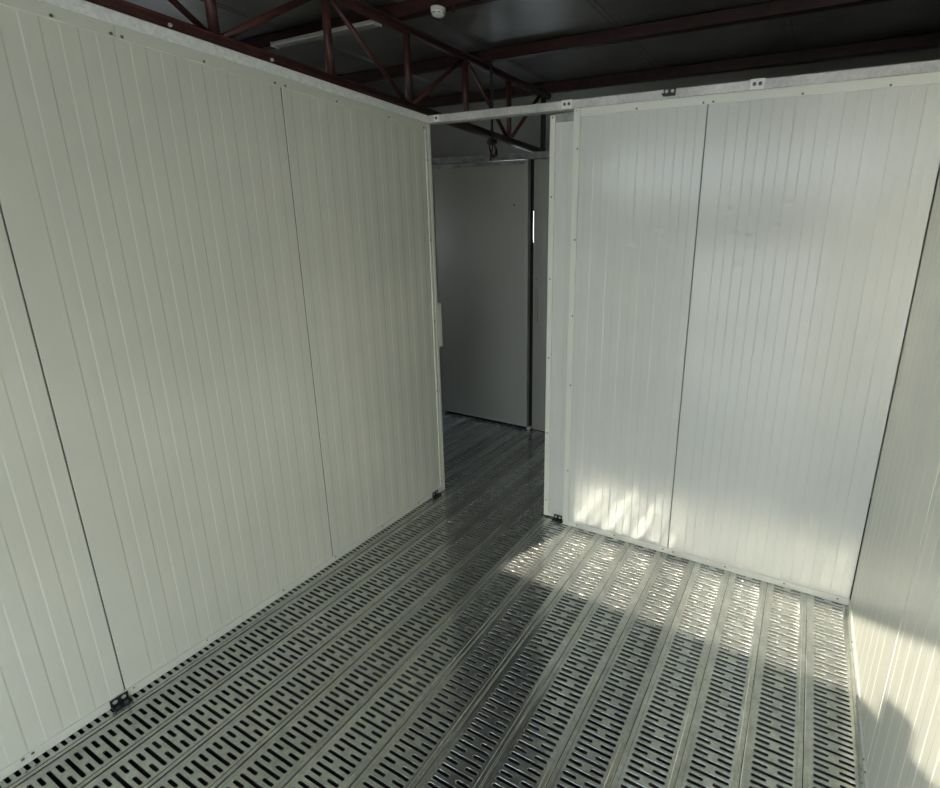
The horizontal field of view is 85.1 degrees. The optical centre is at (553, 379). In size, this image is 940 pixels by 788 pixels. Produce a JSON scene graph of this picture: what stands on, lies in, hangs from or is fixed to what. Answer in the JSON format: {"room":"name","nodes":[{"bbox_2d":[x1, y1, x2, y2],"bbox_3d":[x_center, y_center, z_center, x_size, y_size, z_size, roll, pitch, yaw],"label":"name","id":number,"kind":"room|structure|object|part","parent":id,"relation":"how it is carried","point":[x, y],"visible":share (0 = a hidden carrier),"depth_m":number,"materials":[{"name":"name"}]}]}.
{"room":"storage unit","nodes":[
{"label":"storage unit","id":0,"kind":"room"},
{"bbox_2d":[0,0,444,780],"bbox_3d":[-1.444,-0.031,2.064,0.063,2.400,3.011,9,17,25],"label":"wall","id":1,"kind":"structure","parent":0,"point":[221,318],"depth_m":1.97,"materials":[{"name":"metal"}]},
{"bbox_3d":[-1.779,-0.985,1.060,0.056,0.040,1.406,9,17,25],"label":"trim","id":2,"kind":"part","parent":1,"relation":"part of","materials":[{"name":"white metal"}]},
{"bbox_3d":[-1.915,1.337,1.518,0.056,0.036,1.010,9,17,25],"label":"trim","id":3,"kind":"part","parent":1,"relation":"part of","materials":[{"name":"white metal"}]},
{"bbox_3d":[-1.888,0.193,1.211,0.050,2.382,1.022,9,17,25],"label":"panel","id":4,"kind":"part","parent":1,"relation":"part of","materials":[{"name":"white metal"}]},
{"bbox_3d":[-1.441,-0.037,2.074,0.050,2.382,0.972,9,17,25],"label":"panel","id":5,"kind":"part","parent":1,"relation":"part of","materials":[{"name":"white metal"}]},
{"bbox_3d":[-1.587,1.169,2.151,0.057,0.036,0.450,9,17,25],"label":"trim","id":6,"kind":"part","parent":1,"relation":"part of","materials":[{"name":"white metal"}]},
{"bbox_2d":[38,0,427,122],"bbox_3d":[-1.430,-1.203,1.720,0.054,0.042,2.956,9,17,25],"label":"rail","id":7,"kind":"object","parent":1,"relation":"on","point":[83,7],"visible":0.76,"depth_m":1.92,"materials":[{"name":"white metal"}]},
{"bbox_3d":[-1.116,-1.325,2.341,0.057,0.040,1.554,9,17,25],"label":"trim","id":8,"kind":"part","parent":1,"relation":"part of","materials":[{"name":"white metal"}]},
{"bbox_3d":[-1.151,0.945,2.994,0.056,0.036,1.499,9,17,25],"label":"trim","id":9,"kind":"part","parent":1,"relation":"part of","materials":[{"name":"white metal"}]},
{"bbox_3d":[-1.009,-0.259,2.910,0.050,2.382,0.956,9,17,25],"label":"panel","id":10,"kind":"part","parent":1,"relation":"part of","materials":[{"name":"white metal"}]},
{"bbox_3d":[-0.799,-0.363,3.315,0.058,2.400,0.042,9,17,25],"label":"trim","id":11,"kind":"part","parent":1,"relation":"part of","materials":[{"name":"white metal"}]},
{"bbox_3d":[-0.774,-0.362,3.349,0.048,0.290,0.039,9,17,25],"label":"strike plate","id":12,"kind":"part","parent":1,"relation":"part of","materials":[{"name":"silver metal"}]},
{"bbox_2d":[0,413,864,787],"bbox_3d":[-0.828,1.250,2.212,3.830,0.127,5.398,9,17,25],"label":"floor","id":13,"kind":"structure","parent":0,"point":[561,755],"depth_m":2.12,"materials":[{"name":"grey metal"}]},
{"bbox_2d":[109,690,132,711],"bbox_3d":[-1.652,1.229,1.926,0.032,0.034,0.058,9,17,25],"label":"bracket","id":14,"kind":"object","parent":13,"relation":"on","point":[122,700],"visible":1,"depth_m":1.93,"materials":[{"name":"black metal"}]},
{"bbox_2d":[432,490,440,497],"bbox_3d":[-0.820,0.803,3.531,0.032,0.034,0.058,9,17,25],"label":"bracket","id":15,"kind":"object","parent":13,"relation":"on","point":[435,494],"visible":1,"depth_m":3.54,"materials":[{"name":"black metal"}]},
{"bbox_2d":[0,411,870,787],"bbox_3d":[-0.553,1.318,2.552,7.500,0.175,6.500,9,17,25],"label":"ground","id":16,"kind":"structure","parent":0,"point":[71,764],"depth_m":2.13,"materials":[{"name":"soil"}]},
{"bbox_2d":[124,0,939,107],"bbox_3d":[-0.424,-1.806,1.685,7.920,0.280,6.750,9,17,25],"label":"ceiling","id":17,"kind":"structure","parent":0,"point":[499,23],"depth_m":3.35,"materials":[{"name":"red metal"}]},
{"bbox_2d":[270,30,323,48],"bbox_3d":[-1.626,-2.175,3.212,0.549,0.027,0.097,9,17,25],"label":"recessed light","id":18,"kind":"object","parent":17,"relation":"in","point":[318,35],"depth_m":3.24,"materials":[{"name":"white plastic"}]},
{"bbox_2d":[429,48,939,157],"bbox_3d":[0.955,-1.013,4.970,7.700,3.440,0.100,9,17,25],"label":"wall","id":19,"kind":"structure","parent":0,"point":[446,140],"depth_m":4.90,"materials":[{"name":"grey metal"}]},
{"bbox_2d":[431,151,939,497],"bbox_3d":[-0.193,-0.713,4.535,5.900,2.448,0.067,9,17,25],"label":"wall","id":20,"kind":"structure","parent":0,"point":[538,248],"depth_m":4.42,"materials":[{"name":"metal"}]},
{"bbox_2d":[432,160,531,429],"bbox_3d":[-0.676,-0.740,4.717,1.073,2.385,0.056,9,17,25],"label":"door","id":21,"kind":"structure","parent":20,"relation":"in","point":[481,209],"depth_m":4.66,"materials":[{"name":"metal"}]},
{"bbox_3d":[-1.145,-0.822,4.925,0.035,2.357,0.015,9,17,25],"label":"edge trim","id":22,"kind":"part","parent":21,"relation":"part of","materials":[{"name":"white metal"}]},
{"bbox_3d":[-0.674,-1.873,4.402,0.965,0.033,0.015,9,17,25],"label":"edge trim","id":23,"kind":"part","parent":21,"relation":"part of","materials":[{"name":"grey metal"}]},
{"bbox_3d":[-0.720,0.370,5.022,0.965,0.024,0.014,9,17,25],"label":"edge trim","id":24,"kind":"part","parent":21,"relation":"part of","materials":[{"name":"grey metal"}]},
{"bbox_3d":[-0.249,-0.685,4.497,0.036,2.357,0.015,9,17,25],"label":"edge trim","id":25,"kind":"part","parent":21,"relation":"part of","materials":[{"name":"grey metal"}]},
{"bbox_3d":[-0.169,-1.867,4.216,5.900,0.053,0.067,9,17,25],"label":"rail","id":26,"kind":"part","parent":20,"relation":"part of","materials":[{"name":"grey metal"}]},
{"bbox_3d":[-0.172,-0.683,4.537,0.008,2.390,0.059,9,17,25],"label":"trim","id":27,"kind":"part","parent":20,"relation":"part of","materials":[{"name":"grey metal"}]},
{"bbox_3d":[-0.160,-0.661,4.500,0.031,0.308,0.012,9,17,25],"label":"door pull","id":28,"kind":"part","parent":20,"relation":"part of","materials":[{"name":"silver metal"}]},
{"bbox_3d":[0.241,-0.624,4.338,0.929,2.380,0.050,9,17,25],"label":"panel","id":29,"kind":"part","parent":20,"relation":"part of","materials":[{"name":"white metal"}]},
{"bbox_3d":[1.987,-0.358,3.506,1.025,2.380,0.050,9,17,25],"label":"panel","id":30,"kind":"part","parent":20,"relation":"part of","materials":[{"name":"white metal"}]},
{"bbox_2d":[544,72,939,604],"bbox_3d":[0.743,-0.142,2.631,1.753,2.400,0.087,9,17,25],"label":"wall","id":31,"kind":"structure","parent":0,"point":[732,276],"depth_m":2.50,"materials":[{"name":"metal"}]},
{"bbox_3d":[-0.019,-0.261,3.013,0.032,2.375,0.052,9,17,25],"label":"trim","id":32,"kind":"part","parent":31,"relation":"part of","materials":[{"name":"white metal"}]},
{"bbox_2d":[552,514,561,522],"bbox_3d":[0.019,0.897,3.253,0.058,0.034,0.032,9,17,25],"label":"bracket","id":33,"kind":"object","parent":31,"relation":"on","point":[557,518],"visible":1,"depth_m":3.26,"materials":[{"name":"black metal"}]},
{"bbox_3d":[0.045,-0.240,2.986,0.124,2.328,0.040,9,17,25],"label":"infill panel","id":34,"kind":"part","parent":31,"relation":"part of","materials":[{"name":"white metal"}]},
{"bbox_3d":[0.108,-0.235,2.923,0.036,2.398,0.058,9,17,25],"label":"trim","id":35,"kind":"part","parent":31,"relation":"part of","materials":[{"name":"white metal"}]},
{"bbox_3d":[0.395,-0.196,2.788,0.668,2.382,0.050,9,17,25],"label":"panel","id":36,"kind":"part","parent":31,"relation":"part of","materials":[{"name":"white metal"}]},
{"bbox_2d":[428,59,939,124],"bbox_3d":[1.242,-1.241,2.051,4.540,0.046,0.086,9,17,25],"label":"rail","id":37,"kind":"object","parent":31,"relation":"on","point":[929,66],"depth_m":2.33,"materials":[{"name":"white metal"}]},
{"bbox_2d":[434,114,438,121],"bbox_3d":[-0.691,-1.532,2.956,0.040,0.036,0.010,9,17,25],"label":"plate","id":38,"kind":"object","parent":37,"relation":"attached to","point":[436,117],"visible":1,"depth_m":2.96,"materials":[{"name":"white metal"}]},
{"bbox_2d":[562,99,571,108],"bbox_3d":[0.066,-1.417,2.596,0.060,0.042,0.010,9,17,25],"label":"plate","id":39,"kind":"object","parent":37,"relation":"attached to","point":[566,104],"visible":1,"depth_m":2.60,"materials":[{"name":"white metal"}]},
{"bbox_3d":[0.537,-1.346,2.356,0.058,0.034,0.032,9,17,25],"label":"angle bracket","id":40,"kind":"part","parent":37,"relation":"part of","materials":[{"name":"black metal"}]},
{"bbox_2d":[750,78,764,89],"bbox_3d":[0.888,-1.292,2.204,0.060,0.042,0.010,9,17,25],"label":"plate","id":41,"kind":"object","parent":37,"relation":"attached to","point":[759,83],"visible":1,"depth_m":2.20,"materials":[{"name":"white metal"}]},
{"bbox_3d":[0.801,1.013,2.898,1.563,0.034,0.056,9,17,25],"label":"trim","id":42,"kind":"part","parent":31,"relation":"part of","materials":[{"name":"white metal"}]},
{"bbox_3d":[0.831,-1.268,2.276,1.600,0.038,0.056,9,17,25],"label":"trim","id":43,"kind":"part","parent":31,"relation":"part of","materials":[{"name":"white metal"}]},
{"bbox_3d":[1.109,-0.087,2.447,0.924,2.382,0.050,9,17,25],"label":"panel","id":44,"kind":"part","parent":31,"relation":"part of","materials":[{"name":"white metal"}]},
{"bbox_2d":[848,172,939,787],"bbox_3d":[0.639,0.447,0.489,0.060,2.399,3.998,9,17,25],"label":"wall","id":45,"kind":"structure","parent":0,"point":[894,605],"depth_m":1.68,"materials":[{"name":"metal"}]},
{"bbox_3d":[0.618,1.587,0.803,0.056,0.033,3.998,9,17,25],"label":"trim","id":46,"kind":"part","parent":45,"relation":"part of","materials":[{"name":"white metal"}]},
{"bbox_3d":[0.903,0.311,0.992,0.050,2.382,0.972,9,17,25],"label":"panel","id":47,"kind":"part","parent":45,"relation":"part of","materials":[{"name":"white metal"}]},
{"bbox_3d":[-1.679,0.369,-0.114,7.496,3.020,1.158,9,17,25],"label":"wall","id":48,"kind":"structure","parent":0,"visible":0},
{"bbox_2d":[85,0,550,151],"bbox_3d":[-1.260,-1.725,2.332,0.064,0.546,5.387,9,17,25],"label":"roof truss","id":49,"kind":"object","parent":48,"relation":"attached to","point":[198,30],"visible":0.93,"depth_m":2.73,"materials":[{"name":"red metal"}]},
{"bbox_2d":[240,0,496,50],"bbox_3d":[-0.054,-2.009,2.535,7.480,0.074,0.045,9,17,25],"label":"roof purlin","id":50,"kind":"structure","parent":49,"relation":"on","point":[410,9],"depth_m":2.95,"materials":[{"name":"red metal"}]},
{"bbox_2d":[331,25,350,36],"bbox_3d":[-1.305,-2.126,3.058,0.213,0.027,0.097,9,17,25],"label":"light","id":51,"kind":"object","parent":50,"relation":"attached to","point":[336,31],"depth_m":3.08,"materials":[{"name":"white plastic"}]},
{"bbox_2d":[352,20,381,30],"bbox_3d":[-1.112,-2.097,2.968,0.202,0.027,0.099,9,17,25],"label":"light","id":52,"kind":"object","parent":50,"relation":"attached to","point":[368,24],"depth_m":2.98,"materials":[{"name":"white plastic"}]},
{"bbox_2d":[430,5,445,17],"bbox_3d":[-0.641,-2.031,2.793,0.082,0.044,0.082,9,17,25],"label":"smoke detector","id":53,"kind":"object","parent":50,"relation":"attached to","point":[438,11],"visible":1,"depth_m":2.77,"materials":[{"name":"white plastic"}]},
{"bbox_2d":[448,4,456,12],"bbox_3d":[-0.553,-2.025,2.767,0.032,0.044,0.078,-10,19,-35],"label":"cable","id":54,"kind":"object","parent":50,"relation":"hanging from","point":[454,5],"visible":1,"depth_m":2.75,"materials":[{"name":"red plastic"}]},
{"bbox_3d":[-0.098,-2.311,4.586,0.032,0.504,0.040,9,17,25],"label":"post","id":55,"kind":"part","parent":49,"relation":"part of","materials":[{"name":"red metal"}]},
{"bbox_2d":[336,0,890,82],"bbox_3d":[0.353,-2.249,3.313,7.480,0.074,0.045,9,17,25],"label":"roof purlin","id":56,"kind":"structure","parent":49,"relation":"on","point":[778,8],"depth_m":3.22,"materials":[{"name":"red metal"}]},
{"bbox_2d":[487,63,497,160],"bbox_3d":[-0.466,-2.010,3.820,0.046,0.672,0.125,9,17,25],"label":"hanging cable","id":57,"kind":"object","parent":56,"relation":"hanging from","point":[492,141],"visible":1,"depth_m":3.83,"materials":[{"name":"rubber"}]},
{"bbox_2d":[418,32,939,107],"bbox_3d":[0.801,-2.512,4.169,7.480,0.074,0.045,9,17,25],"label":"roof purlin","id":58,"kind":"structure","parent":49,"relation":"on","point":[932,40],"depth_m":3.91,"materials":[{"name":"red metal"}]}
]}

